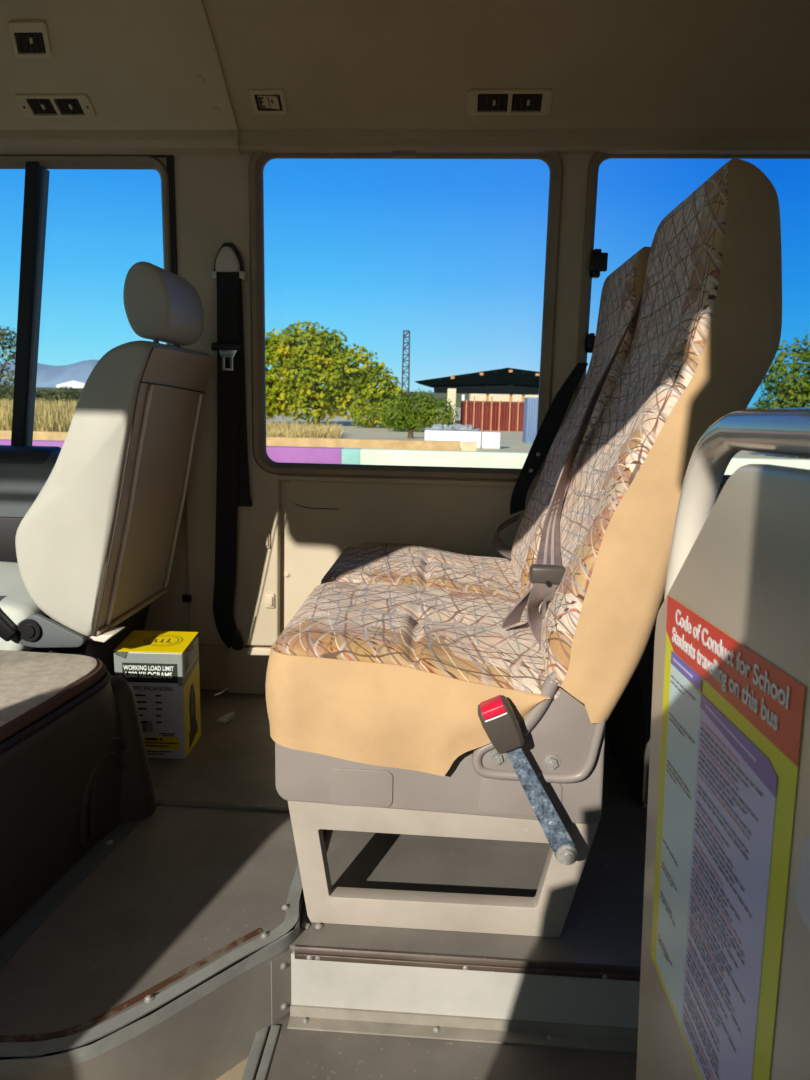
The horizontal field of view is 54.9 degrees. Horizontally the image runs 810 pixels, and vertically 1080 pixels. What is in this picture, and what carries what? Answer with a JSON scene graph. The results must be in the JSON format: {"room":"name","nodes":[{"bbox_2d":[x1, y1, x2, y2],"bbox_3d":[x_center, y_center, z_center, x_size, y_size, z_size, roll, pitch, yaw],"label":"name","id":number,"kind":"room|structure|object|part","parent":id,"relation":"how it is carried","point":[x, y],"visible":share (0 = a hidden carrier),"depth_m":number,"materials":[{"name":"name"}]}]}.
{"room":"bus interior","nodes":[
{"label":"bus interior","id":0,"kind":"room"},
{"bbox_2d":[0,618,656,1079],"bbox_3d":[0.245,0.683,1.098,5.600,0.638,2.150,2,10,3],"label":"floor","id":1,"kind":"structure","parent":0,"point":[185,884],"depth_m":1.19,"materials":[{"name":"plastic"}]},
{"bbox_2d":[0,650,155,936],"bbox_3d":[-0.969,0.401,1.266,0.940,0.322,0.621,2,10,3],"label":"engine cover","id":2,"kind":"object","parent":1,"relation":"on","point":[74,764],"visible":1,"depth_m":1.30,"materials":[{"name":"plastic"}]},
{"bbox_3d":[-0.997,0.248,1.236,0.878,0.013,0.572,2,10,3],"label":"carpet lid","id":3,"kind":"part","parent":2,"relation":"part of","materials":[{"name":"grey carpet"}]},
{"bbox_3d":[-0.546,0.393,1.496,0.124,0.270,0.112,2,10,3],"label":"corner moulding","id":4,"kind":"part","parent":2,"relation":"part of","materials":[{"name":"plastic"}]},
{"bbox_2d":[0,801,157,969],"bbox_3d":[-0.565,0.570,1.259,0.062,0.008,0.607,3,10,9],"label":"trim","id":5,"kind":"structure","parent":1,"relation":"on","point":[25,926],"depth_m":1.26,"materials":[{"name":"metal"}]},
{"bbox_2d":[0,261,214,674],"bbox_3d":[-0.912,-0.071,1.794,0.857,1.067,0.475,2,10,3],"label":"seat","id":6,"kind":"object","parent":1,"relation":"on","point":[95,547],"visible":0.94,"depth_m":1.61,"materials":[{"name":"beige leather"}]},
{"bbox_3d":[-0.850,0.153,1.599,0.108,0.109,0.022,2,10,3],"label":"recliner lever","id":7,"kind":"part","parent":6,"relation":"part of","materials":[{"name":"black plastic"}]},
{"bbox_2d":[0,561,47,651],"bbox_3d":[-1.056,0.154,1.804,0.583,0.168,0.347,2,10,3],"label":"cushion","id":8,"kind":"object","parent":6,"relation":"on","point":[19,601],"depth_m":1.63,"materials":[{"name":"fabric"}]},
{"bbox_3d":[-0.641,-0.130,1.787,0.310,0.612,0.433,2,10,3],"label":"backrest","id":9,"kind":"part","parent":6,"relation":"part of","materials":[{"name":"beige leather"}]},
{"bbox_2d":[0,864,302,1073],"bbox_3d":[-0.729,0.613,1.062,1.433,0.028,0.437,-3,11,-23],"label":"trim","id":10,"kind":"structure","parent":1,"relation":"on","point":[278,939],"depth_m":1.03,"materials":[{"name":"metal"}]},
{"bbox_2d":[113,630,200,758],"bbox_3d":[-0.560,0.350,1.779,0.158,0.257,0.134,2,10,3],"label":"carton","id":11,"kind":"object","parent":1,"relation":"on","point":[161,668],"visible":0.96,"depth_m":1.72,"materials":[{"name":"yellow"}]},
{"bbox_2d":[114,653,182,685],"bbox_3d":[-0.561,0.283,1.704,0.148,0.072,0.001,1,10,1],"label":"print","id":12,"kind":"object","parent":11,"relation":"on","point":[139,669],"depth_m":1.70},
{"bbox_3d":[-0.559,0.370,1.720,0.121,0.118,0.001,1,10,1],"label":"spec panel","id":13,"kind":"part","parent":11,"relation":"part of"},
{"bbox_3d":[-0.542,0.451,1.734,0.084,0.028,0.001,1,10,1],"label":"warning panel","id":14,"kind":"part","parent":11,"relation":"part of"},
{"bbox_2d":[144,635,182,645],"bbox_3d":[-0.545,0.227,1.761,0.085,0.005,0.068,2,10,3],"label":"print","id":15,"kind":"object","parent":11,"relation":"on","point":[149,640],"depth_m":1.76,"materials":[{"name":"black"}]},
{"bbox_2d":[143,686,184,758],"bbox_3d":[-0.563,0.402,1.726,0.148,0.171,0.001,1,10,1],"label":"print","id":16,"kind":"object","parent":11,"relation":"attached to","point":[163,706],"depth_m":1.72},
{"bbox_2d":[182,639,198,686],"bbox_3d":[-0.484,0.276,1.765,0.001,0.075,0.123,1,10,1],"label":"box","id":17,"kind":"object","parent":11,"relation":"on","point":[190,647],"depth_m":1.76,"materials":[{"name":"cardboard"}]},
{"bbox_2d":[183,660,200,756],"bbox_3d":[-0.486,0.384,1.785,0.006,0.189,0.123,2,10,3],"label":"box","id":18,"kind":"object","parent":11,"relation":"attached to","point":[191,680],"depth_m":1.77,"materials":[{"name":"yellow cardboard"}]},
{"bbox_2d":[189,684,197,748],"bbox_3d":[-0.486,0.398,1.789,0.001,0.142,0.068,1,10,1],"label":"picture","id":19,"kind":"object","parent":11,"relation":"attached to","point":[193,688],"depth_m":1.79,"materials":[{"name":"black"}]},
{"bbox_2d":[155,799,288,811],"bbox_3d":[-0.360,0.526,1.544,0.410,0.004,0.018,2,10,3],"label":"trim","id":20,"kind":"structure","parent":1,"relation":"on","point":[179,803],"depth_m":1.54,"materials":[{"name":"grey metal"}]},
{"bbox_2d":[217,711,234,723],"bbox_3d":[-0.447,0.440,1.946,0.030,0.025,0.035,10,13,40],"label":"paper scrap","id":21,"kind":"object","parent":1,"relation":"on","point":[226,718],"visible":1,"depth_m":1.94,"materials":[{"name":"white paper"}]},
{"bbox_2d":[241,1025,279,1079],"bbox_3d":[-0.241,0.847,0.635,0.032,0.038,1.120,2,10,3],"label":"trim","id":22,"kind":"structure","parent":1,"relation":"on","point":[260,1056],"depth_m":1.13,"materials":[{"name":"metal"}]},
{"bbox_2d":[294,922,640,980],"bbox_3d":[1.440,0.670,1.109,3.218,0.024,0.063,2,10,3],"label":"trim","id":23,"kind":"structure","parent":1,"relation":"on","point":[319,953],"depth_m":1.16,"materials":[{"name":"metal"}]},
{"bbox_2d":[265,158,781,937],"bbox_3d":[0.166,-0.010,1.498,0.696,1.136,0.948,2,10,3],"label":"seat","id":24,"kind":"object","parent":1,"relation":"on","point":[422,690],"visible":1,"depth_m":1.14,"materials":[{"name":"beige fabric"}]},
{"bbox_3d":[-0.066,0.374,1.179,0.096,0.060,0.006,2,10,3],"label":"plate","id":25,"kind":"part","parent":24,"relation":"part of","materials":[{"name":"plastic"}]},
{"bbox_2d":[274,581,559,701],"bbox_3d":[0.036,0.171,1.327,0.447,0.123,0.419,2,10,3],"label":"cushion","id":26,"kind":"object","parent":24,"relation":"on","point":[347,641],"depth_m":1.15,"materials":[{"name":"fabric"}]},
{"bbox_2d":[323,543,520,598],"bbox_3d":[0.063,0.097,1.739,0.447,0.124,0.380,2,10,3],"label":"cushion","id":27,"kind":"object","parent":24,"relation":"on","point":[367,563],"depth_m":1.66,"materials":[{"name":"beige fabric"}]},
{"bbox_3d":[0.075,0.262,1.563,0.493,0.173,0.812,2,10,3],"label":"seat","id":28,"kind":"part","parent":24,"relation":"part of","materials":[{"name":"plastic"}]},
{"bbox_3d":[0.054,0.502,1.220,0.478,0.222,0.028,2,10,3],"label":"frame","id":29,"kind":"part","parent":24,"relation":"part of","materials":[{"name":"paint"}]},
{"bbox_3d":[0.172,0.384,1.166,0.122,0.058,0.006,2,10,3],"label":"plate","id":30,"kind":"part","parent":24,"relation":"part of","materials":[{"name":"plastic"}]},
{"bbox_3d":[0.343,-0.231,1.642,0.192,0.679,0.348,2,10,3],"label":"backrest","id":31,"kind":"part","parent":24,"relation":"part of","materials":[{"name":"beige fabric"}]},
{"bbox_3d":[0.323,-0.175,1.234,0.206,0.711,0.404,2,10,3],"label":"backrest","id":32,"kind":"part","parent":24,"relation":"part of","materials":[{"name":"fabric"}]},
{"bbox_2d":[636,408,809,1079],"bbox_3d":[0.264,0.392,0.488,0.042,0.947,0.856,2,10,3],"label":"partition panel","id":33,"kind":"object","parent":1,"relation":"on","point":[739,560],"depth_m":0.59,"materials":[{"name":"paint"}]},
{"bbox_2d":[651,595,805,1079],"bbox_3d":[0.256,0.264,0.671,0.002,0.402,0.336,2,10,3],"label":"poster","id":34,"kind":"object","parent":33,"relation":"attached to","point":[732,720],"visible":1,"depth_m":0.62,"materials":[{"name":"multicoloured paper"}]},
{"bbox_3d":[0.270,0.283,0.478,0.035,0.729,0.836,2,10,3],"label":"grab rail","id":35,"kind":"part","parent":33,"relation":"part of","materials":[{"name":"metal"}]},
{"bbox_2d":[796,838,809,930],"bbox_3d":[0.244,0.216,0.440,0.001,0.054,0.100,2,10,3],"label":"sticker","id":36,"kind":"object","parent":33,"relation":"attached to","point":[803,887],"visible":1,"depth_m":0.48,"materials":[{"name":"paper"}]},
{"bbox_2d":[0,0,809,134],"bbox_3d":[0.275,-0.941,0.739,5.600,0.431,2.177,2,10,3],"label":"ceiling","id":37,"kind":"structure","parent":0,"point":[140,64],"depth_m":1.66,"materials":[{"name":"plastic"}]},
{"bbox_2d":[8,20,51,58],"bbox_3d":[-0.791,-1.058,1.649,0.099,0.050,0.072,2,10,3],"label":"ceiling vent","id":38,"kind":"object","parent":37,"relation":"in","point":[30,39],"visible":1,"depth_m":1.65,"materials":[{"name":"plastic"}]},
{"bbox_2d":[15,94,95,117],"bbox_3d":[-0.802,-1.000,1.795,0.170,0.040,0.055,2,10,3],"label":"ceiling vent","id":39,"kind":"object","parent":37,"relation":"in","point":[31,105],"visible":1,"depth_m":1.79,"materials":[{"name":"plastic"}]},
{"bbox_3d":[-1.488,-0.997,0.845,2.067,0.431,2.177,2,10,3],"label":"overhead panel","id":40,"kind":"part","parent":37,"relation":"part of","materials":[{"name":"plastic"}]},
{"bbox_2d":[249,89,287,114],"bbox_3d":[-0.309,-0.994,1.770,0.078,0.040,0.057,2,10,3],"label":"switch plate","id":41,"kind":"object","parent":37,"relation":"attached to","point":[269,103],"visible":1,"depth_m":1.77,"materials":[{"name":"plastic"}]},
{"bbox_2d":[467,88,551,115],"bbox_3d":[0.232,-0.976,1.737,0.185,0.042,0.058,2,10,3],"label":"ceiling vent","id":42,"kind":"object","parent":37,"relation":"in","point":[481,101],"visible":1,"depth_m":1.74,"materials":[{"name":"plastic"}]},
{"bbox_2d":[144,153,723,693],"bbox_3d":[0.327,-0.213,1.984,5.600,1.570,0.065,2,10,3],"label":"wall","id":43,"kind":"structure","parent":0,"point":[295,528],"depth_m":2.04,"materials":[{"name":"plastic"}]},
{"bbox_2d":[0,445,60,562],"bbox_3d":[-1.428,-0.067,2.058,1.300,0.383,0.138,2,10,3],"label":"door","id":44,"kind":"structure","parent":43,"relation":"in","point":[24,470],"depth_m":1.95,"materials":[{"name":"grey plastic"}]},
{"bbox_2d":[0,155,179,445],"bbox_3d":[-1.317,-0.591,2.011,1.504,0.769,0.042,2,10,3],"label":"window","id":45,"kind":"structure","parent":43,"relation":"in","point":[36,186],"depth_m":1.94,"materials":[{"name":"black rubber"}]},
{"bbox_2d":[0,129,241,155],"bbox_3d":[-1.424,-0.989,1.916,2.066,0.070,0.053,2,10,3],"label":"trim","id":46,"kind":"structure","parent":43,"relation":"attached to","point":[12,142],"depth_m":1.86,"materials":[{"name":"plastic"}]},
{"bbox_2d":[211,242,251,649],"bbox_3d":[-0.448,-0.215,1.994,0.107,1.041,0.036,2,10,3],"label":"belt","id":47,"kind":"object","parent":43,"relation":"attached to","point":[233,485],"visible":1,"depth_m":1.98,"materials":[{"name":"fabric"}]},
{"bbox_3d":[-0.434,-0.651,1.920,0.084,0.020,0.016,2,10,3],"label":"anchor plate","id":48,"kind":"part","parent":47,"relation":"part of","materials":[{"name":"plastic"}]},
{"bbox_2d":[249,151,562,480],"bbox_3d":[-0.009,-0.553,1.931,0.752,0.797,0.044,2,10,3],"label":"window","id":49,"kind":"structure","parent":43,"relation":"in","point":[258,160],"depth_m":1.92,"materials":[{"name":"black rubber"}]},
{"bbox_3d":[0.319,0.205,2.079,5.600,0.714,0.025,2,10,3],"label":"wall panel","id":50,"kind":"part","parent":43,"relation":"part of","materials":[{"name":"plastic"}]},
{"bbox_3d":[1.396,-0.109,1.924,3.452,0.018,0.041,2,10,3],"label":"sill moulding","id":51,"kind":"part","parent":43,"relation":"part of","materials":[{"name":"plastic"}]},
{"bbox_2d":[238,127,809,154],"bbox_3d":[1.370,-0.902,1.754,3.534,0.059,0.041,2,10,3],"label":"trim","id":52,"kind":"structure","parent":43,"relation":"attached to","point":[426,140],"depth_m":1.81,"materials":[{"name":"plastic"}]},
{"bbox_2d":[574,152,809,485],"bbox_3d":[0.805,-0.526,1.876,0.765,0.797,0.056,2,10,3],"label":"window","id":53,"kind":"structure","parent":43,"relation":"in","point":[594,262],"depth_m":1.85,"materials":[{"name":"black rubber"}]},
{"label":"outside","id":54,"kind":"structure","parent":0,"visible":0},
{"bbox_2d":[0,359,809,458],"bbox_3d":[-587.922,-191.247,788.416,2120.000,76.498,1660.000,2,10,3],"label":"ground","id":55,"kind":"structure","parent":54,"point":[48,376],"depth_m":53.83,"materials":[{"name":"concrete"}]},
{"bbox_2d":[0,382,13,401],"bbox_3d":[-39.913,-14.448,77.423,6.489,2.987,2.611,2,10,3],"label":"shrub","id":56,"kind":"object","parent":55,"relation":"on","point":[12,386],"visible":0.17,"depth_m":77.09,"materials":[{"name":"green plant"}]},
{"bbox_2d":[0,326,16,398],"bbox_3d":[-18.291,-7.280,34.517,3.394,4.556,1.698,2,10,3],"label":"tree","id":57,"kind":"object","parent":55,"relation":"on","point":[2,334],"visible":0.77,"depth_m":34.28,"materials":[{"name":"green plant"}]},
{"bbox_2d":[0,397,77,431],"bbox_3d":[-21.474,-8.731,51.519,15.396,1.250,51.105,-5,12,-29],"label":"dry grass","id":58,"kind":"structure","parent":55,"relation":"on","point":[56,417],"depth_m":32.71,"materials":[{"name":"plant"}]},
{"bbox_2d":[0,359,98,387],"bbox_3d":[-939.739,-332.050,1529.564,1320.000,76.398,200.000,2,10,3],"label":"range","id":59,"kind":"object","parent":55,"relation":"in","point":[50,376],"depth_m":1467.90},
{"bbox_2d":[35,386,79,404],"bbox_3d":[-35.367,-14.417,79.165,5.251,2.479,2.624,2,10,3],"label":"shrub","id":60,"kind":"object","parent":55,"relation":"on","point":[47,393],"visible":0.59,"depth_m":78.57,"materials":[{"name":"green plant"}]},
{"bbox_2d":[56,380,85,387],"bbox_3d":[-128.560,-59.571,307.292,14.000,6.300,8.000,2,10,3],"label":"building","id":61,"kind":"structure","parent":55,"relation":"on","point":[74,384],"depth_m":303.18,"materials":[{"name":"white"}]},
{"bbox_2d":[64,388,82,398],"bbox_3d":[-34.595,-15.523,85.070,5.462,2.522,2.629,2,10,3],"label":"shrub","id":62,"kind":"object","parent":55,"relation":"on","point":[73,388],"visible":0.08,"depth_m":84.60,"materials":[{"name":"green plant"}]},
{"bbox_2d":[0,430,460,450],"bbox_3d":[-8.206,-2.693,21.564,19.438,0.525,0.250,2,10,3],"label":"timber beam","id":63,"kind":"structure","parent":55,"relation":"on","point":[4,434],"depth_m":21.03,"materials":[{"name":"brown wood"}]},
{"bbox_2d":[266,420,347,437],"bbox_3d":[-4.243,-4.457,31.616,3.992,0.600,10.175,0,10,-6],"label":"dry grass","id":64,"kind":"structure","parent":55,"relation":"on","point":[306,430],"depth_m":28.69,"materials":[{"name":"plant"}]},
{"bbox_2d":[265,321,411,424],"bbox_3d":[-5.012,-9.723,45.390,10.755,6.073,4.468,2,10,3],"label":"tree","id":65,"kind":"object","parent":55,"relation":"on","point":[322,361],"visible":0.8,"depth_m":44.52,"materials":[{"name":"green plant"}]},
{"bbox_2d":[347,398,399,427],"bbox_3d":[-1.747,-7.062,43.669,2.970,1.739,1.566,2,10,3],"label":"bush","id":66,"kind":"object","parent":55,"relation":"on","point":[373,419],"visible":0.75,"depth_m":43.43,"materials":[{"name":"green plant"}]},
{"bbox_2d":[0,439,809,474],"bbox_3d":[4.915,-1.718,17.871,40.615,0.455,0.350,2,10,3],"label":"wall","id":67,"kind":"structure","parent":55,"relation":"on","point":[401,457],"depth_m":17.99,"materials":[{"name":"multicoloured paint"}]},
{"bbox_2d":[401,330,409,407],"bbox_3d":[0.092,-20.015,93.125,0.975,9.669,0.975,2,10,3],"label":"lattice mast","id":68,"kind":"object","parent":55,"relation":"on","point":[407,331],"visible":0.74,"depth_m":92.62,"materials":[{"name":"metal"}]},
{"bbox_2d":[394,422,429,438],"bbox_3d":[0.233,-4.620,32.799,1.644,0.685,1.208,2,10,3],"label":"cycad","id":69,"kind":"object","parent":55,"relation":"on","point":[410,429],"visible":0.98,"depth_m":32.69,"materials":[{"name":"green plant"}]},
{"bbox_3d":[0.233,-4.471,32.779,0.257,0.400,0.257,2,10,3],"label":"stem","id":70,"kind":"part","parent":69,"relation":"part of","materials":[{"name":"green plant"}]},
{"bbox_2d":[377,388,458,431],"bbox_3d":[0.629,-6.561,39.543,4.174,2.260,2.012,2,10,3],"label":"bush","id":71,"kind":"object","parent":55,"relation":"on","point":[410,417],"visible":0.93,"depth_m":39.18,"materials":[{"name":"green plant"}]},
{"bbox_2d":[447,388,455,424],"bbox_3d":[2.531,-7.127,42.587,0.547,2.247,0.600,2,10,3],"label":"pillar","id":72,"kind":"structure","parent":55,"relation":"on","point":[451,394],"depth_m":42.23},
{"bbox_2d":[425,430,480,448],"bbox_3d":[1.657,-3.503,27.055,1.938,0.580,0.600,2,10,3],"label":"concrete block","id":73,"kind":"object","parent":55,"relation":"on","point":[430,435],"visible":0.77,"depth_m":26.75,"materials":[{"name":"white paint"}]},
{"bbox_2d":[426,424,479,430],"bbox_3d":[1.663,-3.909,26.977,1.847,0.212,0.550,2,10,3],"label":"sheeting","id":74,"kind":"object","parent":73,"relation":"on","point":[435,426],"visible":1,"depth_m":26.79,"materials":[{"name":"grey plastic"}]},
{"bbox_2d":[461,442,476,450],"bbox_3d":[1.718,-2.370,20.953,0.404,0.515,0.220,2,10,3],"label":"timber beam","id":75,"kind":"structure","parent":55,"relation":"on","point":[466,446],"depth_m":20.82,"materials":[{"name":"beige wood"}]},
{"bbox_2d":[414,368,539,401],"bbox_3d":[7.700,-10.059,55.150,13.715,3.780,9.120,2,10,3],"label":"roof","id":76,"kind":"object","parent":55,"relation":"on","point":[511,381],"visible":0.59,"depth_m":50.81,"materials":[{"name":"black metal"}]},
{"bbox_2d":[481,432,500,448],"bbox_3d":[2.966,-3.443,26.929,0.623,0.560,0.500,2,10,3],"label":"concrete block","id":77,"kind":"object","parent":55,"relation":"on","point":[490,440],"visible":1,"depth_m":26.69,"materials":[{"name":"white paint"}]},
{"bbox_2d":[460,396,523,430],"bbox_3d":[5.457,-6.976,43.179,4.738,1.861,0.190,2,10,3],"label":"metal fence","id":78,"kind":"object","parent":55,"relation":"on","point":[491,415],"visible":0.66,"depth_m":43.22,"materials":[{"name":"red metal"}]},
{"bbox_3d":[3.397,-6.938,43.261,0.070,1.671,0.070,2,10,3],"label":"post","id":79,"kind":"part","parent":78,"relation":"part of","materials":[{"name":"orange metal"}]},
{"bbox_3d":[3.821,-7.018,43.219,0.070,1.861,0.070,2,10,3],"label":"post","id":80,"kind":"part","parent":78,"relation":"part of","materials":[{"name":"metal"}]},
{"bbox_3d":[4.297,-6.909,43.207,0.070,1.671,0.070,2,10,3],"label":"post","id":81,"kind":"part","parent":78,"relation":"part of","materials":[{"name":"orange metal"}]},
{"bbox_3d":[4.778,-6.987,43.161,0.070,1.861,0.070,2,10,3],"label":"post","id":82,"kind":"part","parent":78,"relation":"part of","materials":[{"name":"orange metal"}]},
{"bbox_3d":[5.467,-7.561,43.039,4.738,0.080,0.040,2,10,3],"label":"rail","id":83,"kind":"part","parent":78,"relation":"part of","materials":[{"name":"orange metal"}]},
{"bbox_3d":[5.226,-6.880,43.151,0.070,1.671,0.070,2,10,3],"label":"post","id":84,"kind":"part","parent":78,"relation":"part of","materials":[{"name":"orange metal"}]},
{"bbox_3d":[5.791,-6.955,43.100,0.070,1.861,0.070,2,10,3],"label":"post","id":85,"kind":"part","parent":78,"relation":"part of","materials":[{"name":"metal"}]},
{"bbox_3d":[6.239,-6.847,43.090,0.070,1.671,0.070,2,10,3],"label":"post","id":86,"kind":"part","parent":78,"relation":"part of","materials":[{"name":"metal"}]},
{"bbox_2d":[469,394,538,401],"bbox_3d":[11.365,-12.069,68.963,11.267,2.995,6.600,2,10,3],"label":"building","id":87,"kind":"structure","parent":55,"relation":"on","point":[478,397],"depth_m":66.13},
{"bbox_2d":[522,397,537,443],"bbox_3d":[5.477,-4.772,31.143,1.351,1.787,1.630,2,10,3],"label":"tall cabinet","id":88,"kind":"object","parent":55,"relation":"on","point":[530,403],"visible":0.28,"depth_m":30.42,"materials":[{"name":"blue paint"}]},
{"bbox_2d":[753,330,809,458],"bbox_3d":[13.810,-4.743,24.706,5.440,4.529,2.634,2,10,3],"label":"tree","id":89,"kind":"object","parent":55,"relation":"on","point":[789,393],"visible":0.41,"depth_m":24.39,"materials":[{"name":"green plant"}]}
]}

